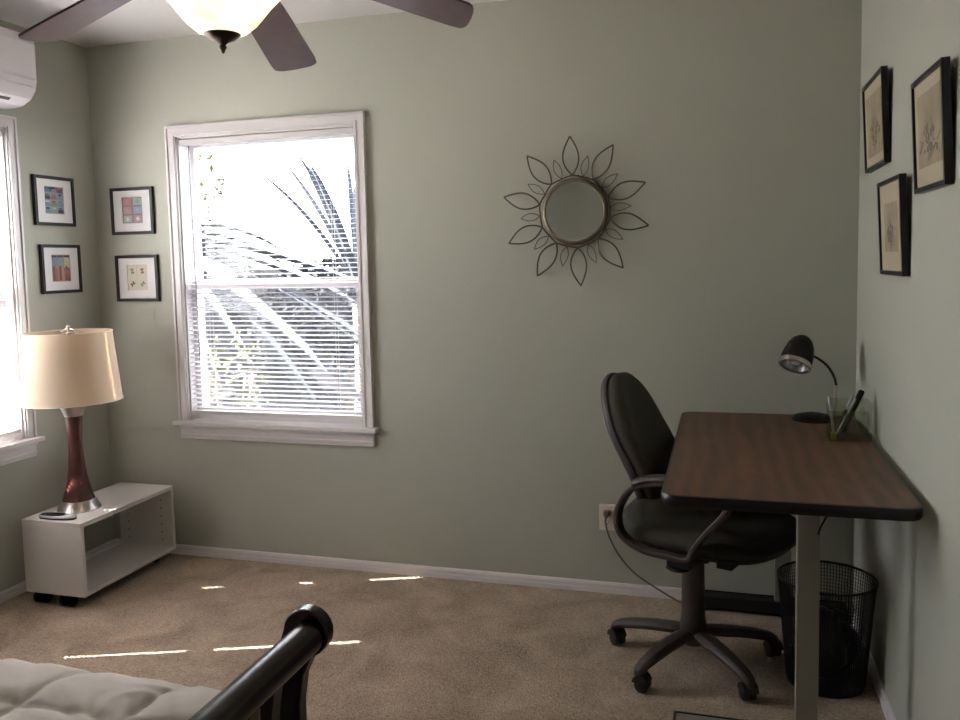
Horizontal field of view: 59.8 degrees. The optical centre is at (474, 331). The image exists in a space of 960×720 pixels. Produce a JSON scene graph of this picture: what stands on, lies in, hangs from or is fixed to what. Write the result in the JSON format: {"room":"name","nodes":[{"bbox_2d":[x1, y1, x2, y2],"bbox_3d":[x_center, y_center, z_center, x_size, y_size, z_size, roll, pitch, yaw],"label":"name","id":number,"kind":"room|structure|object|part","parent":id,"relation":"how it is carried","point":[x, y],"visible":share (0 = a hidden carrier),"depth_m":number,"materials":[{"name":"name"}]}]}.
{"room":"bedroom","nodes":[
{"label":"bedroom","id":0,"kind":"room"},
{"bbox_2d":[0,20,114,591],"bbox_3d":[-2.527,0.059,1.947,0.140,2.440,4.500,0,5,16],"label":"wall","id":1,"kind":"structure","parent":0,"point":[54,130],"depth_m":3.80,"materials":[{"name":"green paint"}]},
{"bbox_2d":[0,26,36,108],"bbox_3d":[-2.013,-1.036,3.068,0.205,0.290,0.840,0,5,16],"label":"air conditioner","id":2,"kind":"object","parent":1,"relation":"attached to","point":[18,80],"visible":0.96,"depth_m":3.35,"materials":[{"name":"white plastic"}]},
{"bbox_3d":[-1.918,-1.068,3.036,0.004,0.144,0.818,0,5,16],"label":"panel","id":3,"kind":"part","parent":2,"relation":"part of","materials":[{"name":"white plastic"}]},
{"bbox_2d":[0,114,44,465],"bbox_3d":[-2.154,-0.139,3.165,0.205,1.465,1.043,0,5,16],"label":"window","id":4,"kind":"structure","parent":1,"relation":"in","point":[20,446],"depth_m":3.58,"materials":[{"name":"white paint"}]},
{"bbox_3d":[-2.148,0.177,3.191,0.027,0.658,0.883,0,5,16],"label":"sash","id":5,"kind":"part","parent":4,"relation":"part of","materials":[{"name":"white paint"}]},
{"bbox_2d":[0,130,20,437],"bbox_3d":[-2.112,-0.165,3.150,0.039,1.288,0.879,0,5,16],"label":"window blind","id":6,"kind":"object","parent":4,"relation":"attached to","point":[15,431],"visible":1,"depth_m":3.56,"materials":[{"name":"white paint"}]},
{"bbox_3d":[-2.101,0.469,3.204,0.028,0.016,0.875,0,5,16],"label":"rail","id":7,"kind":"part","parent":6,"relation":"part of","materials":[{"name":"white paint"}]},
{"bbox_3d":[-2.139,0.515,3.219,0.205,0.022,1.043,0,5,16],"label":"sill","id":8,"kind":"part","parent":4,"relation":"part of","materials":[{"name":"white paint"}]},
{"bbox_2d":[31,174,75,226],"bbox_3d":[-1.901,-0.589,3.779,0.016,0.221,0.236,0,5,16],"label":"picture frame","id":9,"kind":"object","parent":1,"relation":"attached to","point":[48,195],"visible":1,"depth_m":3.77,"materials":[{"name":"black"}]},
{"bbox_2d":[44,186,63,213],"bbox_3d":[-1.903,-0.593,3.779,0.002,0.122,0.112,0,5,16],"label":"print","id":10,"kind":"object","parent":9,"relation":"attached to","point":[53,195],"depth_m":3.78,"materials":[{"name":"multicoloured paper"}]},
{"bbox_2d":[0,539,114,603],"bbox_3d":[-2.430,1.252,2.020,0.012,0.046,4.488,0,5,16],"label":"baseboard","id":11,"kind":"structure","parent":1,"relation":"attached to","point":[9,593],"depth_m":3.58,"materials":[{"name":"white paint"}]},
{"bbox_2d":[38,244,82,293],"bbox_3d":[-1.890,-0.285,3.819,0.016,0.221,0.236,0,5,16],"label":"picture frame","id":12,"kind":"object","parent":1,"relation":"attached to","point":[56,268],"visible":1,"depth_m":3.81,"materials":[{"name":"black"}]},
{"bbox_2d":[51,255,70,281],"bbox_3d":[-1.892,-0.289,3.819,0.003,0.122,0.112,0,5,16],"label":"print","id":13,"kind":"object","parent":12,"relation":"attached to","point":[60,264],"depth_m":3.82,"materials":[{"name":"multicoloured paper"}]},
{"bbox_2d":[0,0,502,47],"bbox_3d":[-0.862,-1.201,1.341,3.670,0.100,4.780,0,5,16],"label":"ceiling","id":14,"kind":"structure","parent":0,"point":[136,20],"depth_m":3.50,"materials":[{"name":"white paint"}]},
{"bbox_2d":[18,0,473,70],"bbox_3d":[-0.648,-0.953,2.079,1.211,0.526,1.217,0,5,16],"label":"ceiling fan","id":15,"kind":"object","parent":14,"relation":"hanging from","point":[222,22],"visible":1,"depth_m":2.19,"materials":[{"name":"brown wood"}]},
{"bbox_3d":[-1.009,-0.859,2.221,0.438,0.140,0.141,0,5,20],"label":"blade","id":16,"kind":"part","parent":15,"relation":"part of","materials":[{"name":"brown wood"}]},
{"bbox_3d":[-0.628,-0.802,2.070,0.320,0.138,0.320,0,5,16],"label":"lamp shade","id":17,"kind":"part","parent":15,"relation":"part of","materials":[{"name":"white glass"}]},
{"bbox_3d":[-0.587,-0.890,2.472,0.141,0.140,0.438,-1,5,3],"label":"blade","id":18,"kind":"part","parent":15,"relation":"part of","materials":[{"name":"brown wood"}]},
{"bbox_3d":[-0.224,-0.869,2.131,0.438,0.140,0.141,-2,5,-12],"label":"blade","id":19,"kind":"part","parent":15,"relation":"part of","materials":[{"name":"brown wood"}]},
{"bbox_2d":[0,553,885,719],"bbox_3d":[-0.807,1.339,1.554,3.670,0.120,4.780,0,5,16],"label":"floor","id":20,"kind":"structure","parent":0,"point":[401,647],"depth_m":3.06,"materials":[{"name":"beige carpet"}]},
{"bbox_2d":[21,482,175,606],"bbox_3d":[-1.648,0.934,3.720,0.296,0.363,0.597,0,5,16],"label":"shelf unit","id":21,"kind":"object","parent":20,"relation":"on","point":[56,562],"visible":1,"depth_m":3.59,"materials":[{"name":"grey laminate"}]},
{"bbox_3d":[-1.730,0.932,3.441,0.296,0.272,0.018,0,5,16],"label":"panel","id":22,"kind":"part","parent":21,"relation":"part of","materials":[{"name":"grey laminate"}]},
{"bbox_2d":[38,512,76,519],"bbox_3d":[-1.726,0.766,3.459,0.174,0.018,0.056,0,5,12],"label":"dish","id":23,"kind":"object","parent":21,"relation":"on","point":[47,515],"visible":1,"depth_m":3.44,"materials":[{"name":"black plastic"}]},
{"bbox_2d":[19,325,123,513],"bbox_3d":[-1.714,0.368,3.572,0.406,0.792,0.406,0,5,16],"label":"table lamp","id":24,"kind":"object","parent":21,"relation":"on","point":[68,370],"visible":1,"depth_m":3.43,"materials":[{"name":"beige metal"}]},
{"bbox_3d":[-1.722,0.004,3.541,0.350,0.004,0.350,0,5,16],"label":"shade trim","id":25,"kind":"part","parent":24,"relation":"part of","materials":[{"name":"beige fabric"}]},
{"bbox_3d":[-1.719,0.149,3.553,0.400,0.292,0.400,0,5,16],"label":"lamp shade","id":26,"kind":"part","parent":24,"relation":"part of","materials":[{"name":"fabric"}]},
{"bbox_3d":[-1.716,0.295,3.566,0.406,0.004,0.406,0,5,16],"label":"shade trim","id":27,"kind":"part","parent":24,"relation":"part of","materials":[{"name":"beige fabric"}]},
{"bbox_3d":[-1.652,0.762,3.705,0.296,0.018,0.597,0,5,16],"label":"panel","id":28,"kind":"part","parent":21,"relation":"part of","materials":[{"name":"grey laminate"}]},
{"bbox_3d":[-1.645,1.051,3.730,0.296,0.018,0.597,0,5,16],"label":"panel","id":29,"kind":"part","parent":21,"relation":"part of","materials":[{"name":"grey laminate"}]},
{"bbox_3d":[-1.780,1.035,3.768,0.016,0.014,0.561,0,5,16],"label":"rail","id":30,"kind":"part","parent":21,"relation":"part of","materials":[{"name":"grey laminate"}]},
{"bbox_3d":[-1.567,0.882,3.994,0.296,0.272,0.019,0,5,16],"label":"panel","id":31,"kind":"part","parent":21,"relation":"part of","materials":[{"name":"grey laminate"}]},
{"bbox_2d":[189,604,333,719],"bbox_3d":[-1.538,0.801,1.165,2.144,1.050,1.677,0,5,16],"label":"bed","id":32,"kind":"object","parent":20,"relation":"on","point":[275,684],"visible":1,"depth_m":1.53,"materials":[{"name":"black paint"}]},
{"bbox_2d":[0,658,259,719],"bbox_3d":[-1.575,0.919,1.170,1.891,0.303,1.776,0,5,16],"label":"mattress","id":33,"kind":"object","parent":32,"relation":"on","point":[28,691],"visible":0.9,"depth_m":1.65,"materials":[{"name":"beige fabric"}]},
{"bbox_3d":[-0.351,0.899,1.683,0.159,0.717,0.034,0,5,16],"label":"footboard post","id":34,"kind":"part","parent":32,"relation":"part of","materials":[{"name":"black metal"}]},
{"bbox_2d":[603,510,680,602],"bbox_3d":[0.709,0.916,3.365,0.390,0.353,0.050,1,5,23],"label":"power cord","id":35,"kind":"object","parent":20,"relation":"on","point":[606,513],"visible":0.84,"depth_m":3.40,"materials":[{"name":"brown plastic"}]},
{"bbox_2d":[601,372,795,700],"bbox_3d":[0.745,0.645,2.820,0.662,0.984,0.604,3,6,38],"label":"office chair","id":36,"kind":"object","parent":20,"relation":"on","point":[689,539],"visible":0.83,"depth_m":2.76,"materials":[{"name":"grey plastic"}]},
{"bbox_3d":[0.587,0.378,2.924,0.215,0.462,0.296,3,6,38],"label":"backrest","id":37,"kind":"part","parent":36,"relation":"part of","materials":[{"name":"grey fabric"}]},
{"bbox_3d":[0.619,1.048,2.955,0.286,0.094,0.088,3,6,38],"label":"leg","id":38,"kind":"part","parent":36,"relation":"part of","materials":[{"name":"grey plastic"}]},
{"bbox_3d":[0.634,1.064,2.756,0.114,0.094,0.287,3,6,38],"label":"leg","id":39,"kind":"part","parent":36,"relation":"part of","materials":[{"name":"grey plastic"}]},
{"bbox_3d":[0.605,0.583,2.581,0.382,0.248,0.040,3,6,38],"label":"armrest","id":40,"kind":"part","parent":36,"relation":"part of","materials":[{"name":"grey plastic"}]},
{"bbox_3d":[0.685,0.759,2.733,0.080,0.018,0.157,3,6,38],"label":"height lever","id":41,"kind":"part","parent":36,"relation":"part of","materials":[{"name":"black plastic"}]},
{"bbox_3d":[0.790,0.612,2.785,0.550,0.120,0.504,3,6,38],"label":"seat","id":42,"kind":"part","parent":36,"relation":"part of","materials":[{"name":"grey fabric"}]},
{"bbox_3d":[0.810,1.063,2.724,0.271,0.094,0.188,3,6,38],"label":"leg","id":43,"kind":"part","parent":36,"relation":"part of","materials":[{"name":"grey plastic"}]},
{"bbox_3d":[0.802,0.728,2.654,0.073,0.039,0.152,0,5,13],"label":"tilt knob","id":44,"kind":"part","parent":36,"relation":"part of","materials":[{"name":"black plastic"}]},
{"bbox_3d":[0.899,1.049,2.870,0.246,0.094,0.229,3,6,38],"label":"leg","id":45,"kind":"part","parent":36,"relation":"part of","materials":[{"name":"grey plastic"}]},
{"bbox_2d":[661,412,923,719],"bbox_3d":[0.946,0.755,2.656,0.612,0.785,1.234,0,5,16],"label":"desk","id":46,"kind":"object","parent":20,"relation":"on","point":[744,462],"visible":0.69,"depth_m":2.29,"materials":[{"name":"brown wood"}]},
{"bbox_3d":[1.178,0.695,3.192,0.058,0.705,0.040,0,5,16],"label":"leg","id":47,"kind":"part","parent":46,"relation":"part of","materials":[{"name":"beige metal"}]},
{"bbox_3d":[0.910,0.776,2.288,0.058,0.705,0.040,0,5,16],"label":"leg","id":48,"kind":"part","parent":46,"relation":"part of","materials":[{"name":"beige metal"}]},
{"bbox_2d":[778,335,837,423],"bbox_3d":[1.202,0.169,3.015,0.204,0.312,0.146,-4,5,-28],"label":"desk lamp","id":49,"kind":"object","parent":46,"relation":"on","point":[797,356],"visible":0.95,"depth_m":2.99,"materials":[{"name":"black plastic"}]},
{"bbox_3d":[1.159,0.096,3.007,0.049,0.053,0.050,0,5,16],"label":"bulb","id":50,"kind":"part","parent":49,"relation":"part of","materials":[{"name":"white glass"}]},
{"bbox_3d":[1.162,0.077,3.010,0.115,0.128,0.121,0,5,16],"label":"lamp shade","id":51,"kind":"part","parent":49,"relation":"part of","materials":[{"name":"black plastic"}]},
{"bbox_3d":[1.291,0.254,3.007,0.032,0.121,0.015,0,5,16],"label":"stem","id":52,"kind":"part","parent":49,"relation":"part of","materials":[{"name":"silver metal"}]},
{"bbox_2d":[818,517,826,534],"bbox_3d":[0.928,0.554,2.234,0.018,0.259,0.131,-1,5,-2],"label":"cable","id":53,"kind":"object","parent":46,"relation":"hanging from","point":[825,518],"visible":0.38,"depth_m":2.22,"materials":[{"name":"black plastic"}]},
{"bbox_3d":[1.216,0.287,2.716,0.125,0.125,0.105,0,5,16],"label":"desk organizer","id":54,"kind":"object","parent":46,"relation":"on","visible":0},
{"bbox_2d":[827,396,833,431],"bbox_3d":[1.181,0.278,2.768,0.009,0.125,0.034,-2,5,-14],"label":"pen","id":55,"kind":"object","parent":54,"relation":"in","point":[828,397],"visible":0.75,"depth_m":2.77,"materials":[{"name":"silver metal"}]},
{"bbox_2d":[830,432,835,439],"bbox_3d":[1.157,0.337,2.695,0.016,0.024,0.016,0,5,16],"label":"sticky notes","id":56,"kind":"object","parent":54,"relation":"in","point":[832,434],"visible":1,"depth_m":2.69,"materials":[{"name":"yellow paper"}]},
{"bbox_2d":[836,393,854,432],"bbox_3d":[1.226,0.272,2.763,0.057,0.136,0.014,-1,5,9],"label":"pen","id":57,"kind":"object","parent":54,"relation":"in","point":[852,395],"visible":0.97,"depth_m":2.76,"materials":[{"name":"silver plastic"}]},
{"bbox_2d":[836,398,855,434],"bbox_3d":[1.218,0.279,2.739,0.060,0.125,0.007,1,5,20],"label":"pen","id":58,"kind":"object","parent":54,"relation":"in","point":[854,400],"visible":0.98,"depth_m":2.73,"materials":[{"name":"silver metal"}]},
{"bbox_2d":[841,389,864,433],"bbox_3d":[1.244,0.265,2.750,0.073,0.150,0.020,-1,5,7],"label":"pen","id":59,"kind":"object","parent":54,"relation":"in","point":[860,393],"visible":0.98,"depth_m":2.74,"materials":[{"name":"black plastic"}]},
{"bbox_2d":[776,560,878,698],"bbox_3d":[1.140,0.964,2.713,0.305,0.348,0.305,0,5,16],"label":"wastebasket","id":60,"kind":"object","parent":20,"relation":"on","point":[850,684],"visible":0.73,"depth_m":2.64,"materials":[{"name":"black metal"}]},
{"bbox_2d":[792,606,858,678],"bbox_3d":[1.142,1.005,2.715,0.201,0.231,0.207,0,5,16],"label":"crumpled bag","id":61,"kind":"object","parent":60,"relation":"on","point":[823,607],"visible":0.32,"depth_m":2.64,"materials":[{"name":"black plastic"}]},
{"bbox_2d":[86,0,861,601],"bbox_3d":[-0.179,-0.136,3.663,3.670,2.440,0.140,0,5,16],"label":"wall","id":62,"kind":"structure","parent":0,"point":[494,450],"depth_m":3.47,"materials":[{"name":"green paint"}]},
{"bbox_2d":[109,186,155,234],"bbox_3d":[-1.626,-0.571,3.970,0.236,0.221,0.016,0,5,16],"label":"picture frame","id":63,"kind":"object","parent":62,"relation":"attached to","point":[132,210],"visible":1,"depth_m":3.97,"materials":[{"name":"black"}]},
{"bbox_2d":[122,197,142,223],"bbox_3d":[-1.626,-0.575,3.971,0.112,0.122,0.003,0,5,16],"label":"print","id":64,"kind":"object","parent":63,"relation":"attached to","point":[132,207],"depth_m":3.97,"materials":[{"name":"multicoloured paper"}]},
{"bbox_2d":[114,255,160,301],"bbox_3d":[-1.611,-0.254,3.994,0.236,0.221,0.016,0,5,16],"label":"picture frame","id":65,"kind":"object","parent":62,"relation":"attached to","point":[139,274],"visible":1,"depth_m":3.99,"materials":[{"name":"black"}]},
{"bbox_2d":[127,264,147,289],"bbox_3d":[-1.611,-0.258,3.995,0.112,0.122,0.004,0,5,16],"label":"print","id":66,"kind":"object","parent":65,"relation":"attached to","point":[137,274],"depth_m":3.99,"materials":[{"name":"beige paper"}]},
{"bbox_2d":[164,111,378,446],"bbox_3d":[-0.921,-0.224,3.862,1.043,1.465,0.205,0,5,16],"label":"window","id":67,"kind":"structure","parent":62,"relation":"in","point":[326,431],"depth_m":3.87,"materials":[{"name":"white paint"}]},
{"bbox_3d":[-0.920,-0.550,3.863,0.883,0.700,0.026,0,5,16],"label":"sash","id":68,"kind":"part","parent":67,"relation":"part of","materials":[{"name":"white paint"}]},
{"bbox_2d":[179,127,362,419],"bbox_3d":[-0.934,-0.247,3.818,0.879,1.286,0.039,0,5,16],"label":"window blind","id":69,"kind":"object","parent":67,"relation":"attached to","point":[339,131],"visible":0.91,"depth_m":3.82,"materials":[{"name":"white paint"}]},
{"bbox_3d":[-1.242,-0.239,3.913,0.001,1.246,0.028,0,5,16],"label":"ladder cord","id":70,"kind":"part","parent":69,"relation":"part of","materials":[{"name":"white fabric"}]},
{"bbox_3d":[-0.920,0.385,3.873,0.875,0.016,0.028,0,5,16],"label":"rail","id":71,"kind":"part","parent":69,"relation":"part of","materials":[{"name":"white paint"}]},
{"bbox_3d":[-0.624,-0.237,3.730,0.001,1.246,0.028,0,5,16],"label":"ladder cord","id":72,"kind":"part","parent":69,"relation":"part of","materials":[{"name":"white fabric"}]},
{"bbox_3d":[-0.907,0.430,3.917,1.043,0.022,0.205,0,5,16],"label":"sill","id":73,"kind":"part","parent":67,"relation":"part of","materials":[{"name":"white paint"}]},
{"bbox_3d":[-0.914,0.091,3.889,0.883,0.658,0.027,0,5,16],"label":"sash","id":74,"kind":"part","parent":67,"relation":"part of","materials":[{"name":"white paint"}]},
{"bbox_2d":[114,539,850,610],"bbox_3d":[-0.174,1.064,3.691,3.390,0.046,0.012,0,5,16],"label":"baseboard","id":75,"kind":"structure","parent":62,"relation":"attached to","point":[238,554],"depth_m":3.69,"materials":[{"name":"white paint"}]},
{"bbox_2d":[503,136,648,285],"bbox_3d":[0.403,-0.483,3.367,0.589,0.602,0.029,0,5,16],"label":"sunburst mirror","id":76,"kind":"object","parent":62,"relation":"attached to","point":[574,210],"visible":1,"depth_m":3.36,"materials":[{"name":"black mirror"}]},
{"bbox_2d":[546,182,602,240],"bbox_3d":[0.401,-0.482,3.362,0.238,0.238,0.004,0,5,16],"label":"mirror glass","id":77,"kind":"object","parent":76,"relation":"attached to","point":[574,210],"depth_m":3.36,"materials":[{"name":"white"}]},
{"bbox_2d":[599,504,614,530],"bbox_3d":[0.548,0.769,3.452,0.068,0.110,0.009,0,5,16],"label":"wall outlet","id":78,"kind":"object","parent":62,"relation":"attached to","point":[602,507],"visible":0.7,"depth_m":3.45,"materials":[{"name":"beige plastic"}]},
{"bbox_2d":[603,519,610,525],"bbox_3d":[0.547,0.790,3.451,0.032,0.028,0.003,0,5,16],"label":"receptacle","id":79,"kind":"object","parent":78,"relation":"attached to","point":[608,521],"depth_m":3.45,"materials":[{"name":"grey plastic"}]},
{"bbox_2d":[852,0,959,719],"bbox_3d":[0.858,0.069,0.947,0.140,2.440,4.500,0,5,16],"label":"wall","id":80,"kind":"structure","parent":0,"point":[908,346],"depth_m":2.21,"materials":[{"name":"green paint"}]},
{"bbox_2d":[849,604,895,719],"bbox_3d":[0.809,1.262,1.062,0.012,0.046,4.488,0,5,16],"label":"baseboard","id":81,"kind":"structure","parent":80,"relation":"attached to","point":[881,693],"depth_m":2.62,"materials":[{"name":"white paint"}]},
{"bbox_2d":[862,65,890,173],"bbox_3d":[1.273,-0.661,2.654,0.032,0.284,0.355,0,5,16],"label":"picture frame","id":82,"kind":"object","parent":80,"relation":"attached to","point":[875,95],"visible":1,"depth_m":2.61,"materials":[{"name":"black"}]},
{"bbox_2d":[866,85,882,158],"bbox_3d":[1.270,-0.658,2.656,0.001,0.194,0.261,-3,4,17],"label":"print","id":83,"kind":"object","parent":82,"relation":"attached to","point":[873,97],"depth_m":2.65,"materials":[{"name":"paper"}]},
{"bbox_2d":[877,173,909,276],"bbox_3d":[1.194,-0.298,2.389,0.032,0.275,0.335,0,5,16],"label":"picture frame","id":84,"kind":"object","parent":80,"relation":"attached to","point":[892,205],"visible":1,"depth_m":2.35,"materials":[{"name":"black"}]},
{"bbox_2d":[884,201,898,251],"bbox_3d":[1.191,-0.298,2.390,0.001,0.140,0.191,-3,4,17],"label":"print","id":85,"kind":"object","parent":84,"relation":"attached to","point":[891,213],"depth_m":2.38,"materials":[{"name":"paper"}]},
{"bbox_2d":[910,56,953,193],"bbox_3d":[1.065,-0.468,1.952,0.032,0.273,0.305,0,5,16],"label":"picture frame","id":86,"kind":"object","parent":80,"relation":"attached to","point":[931,99],"visible":1,"depth_m":1.91,"materials":[{"name":"black"}]},
{"bbox_2d":[917,81,941,169],"bbox_3d":[1.061,-0.476,1.952,0.001,0.173,0.221,-3,4,17],"label":"print","id":87,"kind":"object","parent":86,"relation":"attached to","point":[929,124],"depth_m":1.94,"materials":[{"name":"paper"}]},
{"label":"outside","id":88,"kind":"structure","parent":0,"visible":0},
{"bbox_2d":[213,391,352,410],"bbox_3d":[-1.138,0.842,13.461,28.000,0.100,17.850,0,5,16],"label":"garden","id":89,"kind":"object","parent":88,"point":[223,396],"depth_m":11.40,"materials":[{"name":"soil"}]},
{"bbox_2d":[198,148,229,260],"bbox_3d":[-5.697,-1.732,15.351,2.411,4.916,2.104,0,5,16],"label":"tree","id":90,"kind":"object","parent":89,"relation":"on","point":[221,181],"visible":0.06,"depth_m":15.34,"materials":[{"name":"green plant"}]},
{"bbox_2d":[207,289,247,360],"bbox_3d":[-4.242,-0.014,11.093,2.703,2.145,1.860,0,5,16],"label":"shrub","id":91,"kind":"object","parent":89,"relation":"on","point":[219,300],"visible":0.02,"depth_m":10.99,"materials":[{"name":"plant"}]},
{"bbox_2d":[207,329,277,407],"bbox_3d":[-1.595,0.726,5.397,0.788,1.499,0.647,0,5,16],"label":"flowering shrub","id":92,"kind":"object","parent":89,"relation":"on","point":[234,332],"visible":0.2,"depth_m":5.36,"materials":[{"name":"green plant"}]},
{"bbox_3d":[-1.579,0.873,5.404,0.438,1.205,0.372,0,5,16],"label":"stem","id":93,"kind":"part","parent":92,"relation":"part of","materials":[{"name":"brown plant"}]},
{"bbox_2d":[207,268,352,391],"bbox_3d":[-1.085,-0.005,11.867,9.000,1.850,0.080,0,5,16],"label":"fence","id":94,"kind":"object","parent":89,"relation":"on","point":[230,271],"visible":0.03,"depth_m":12.47,"materials":[{"name":"white"}]},
{"bbox_2d":[201,223,359,409],"bbox_3d":[-2.426,0.304,7.290,4.053,2.760,2.615,2,6,34],"label":"palm tree","id":95,"kind":"object","parent":89,"relation":"on","point":[204,239],"visible":0.14,"depth_m":7.00,"materials":[{"name":"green plant"}]},
{"bbox_2d":[245,255,356,410],"bbox_3d":[-1.536,0.037,10.308,2.683,2.056,1.877,0,5,16],"label":"shrub","id":96,"kind":"object","parent":89,"relation":"on","point":[311,260],"visible":0.21,"depth_m":9.77,"materials":[{"name":"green plant"}]},
{"bbox_3d":[-1.475,0.260,10.290,1.434,1.612,1.055,0,5,16],"label":"stem","id":97,"kind":"part","parent":96,"relation":"part of","materials":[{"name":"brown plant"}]},
{"bbox_2d":[256,351,355,399],"bbox_3d":[-0.477,0.633,11.284,5.600,0.650,0.200,0,5,16],"label":"wall","id":98,"kind":"structure","parent":89,"relation":"on","point":[310,361],"depth_m":11.76,"materials":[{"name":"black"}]},
{"bbox_2d":[264,154,359,410],"bbox_3d":[-1.325,-0.317,8.423,1.437,3.070,1.697,0,5,16],"label":"palm tree","id":99,"kind":"object","parent":89,"relation":"on","point":[322,191],"visible":0.3,"depth_m":8.25,"materials":[{"name":"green plant"}]}
]}

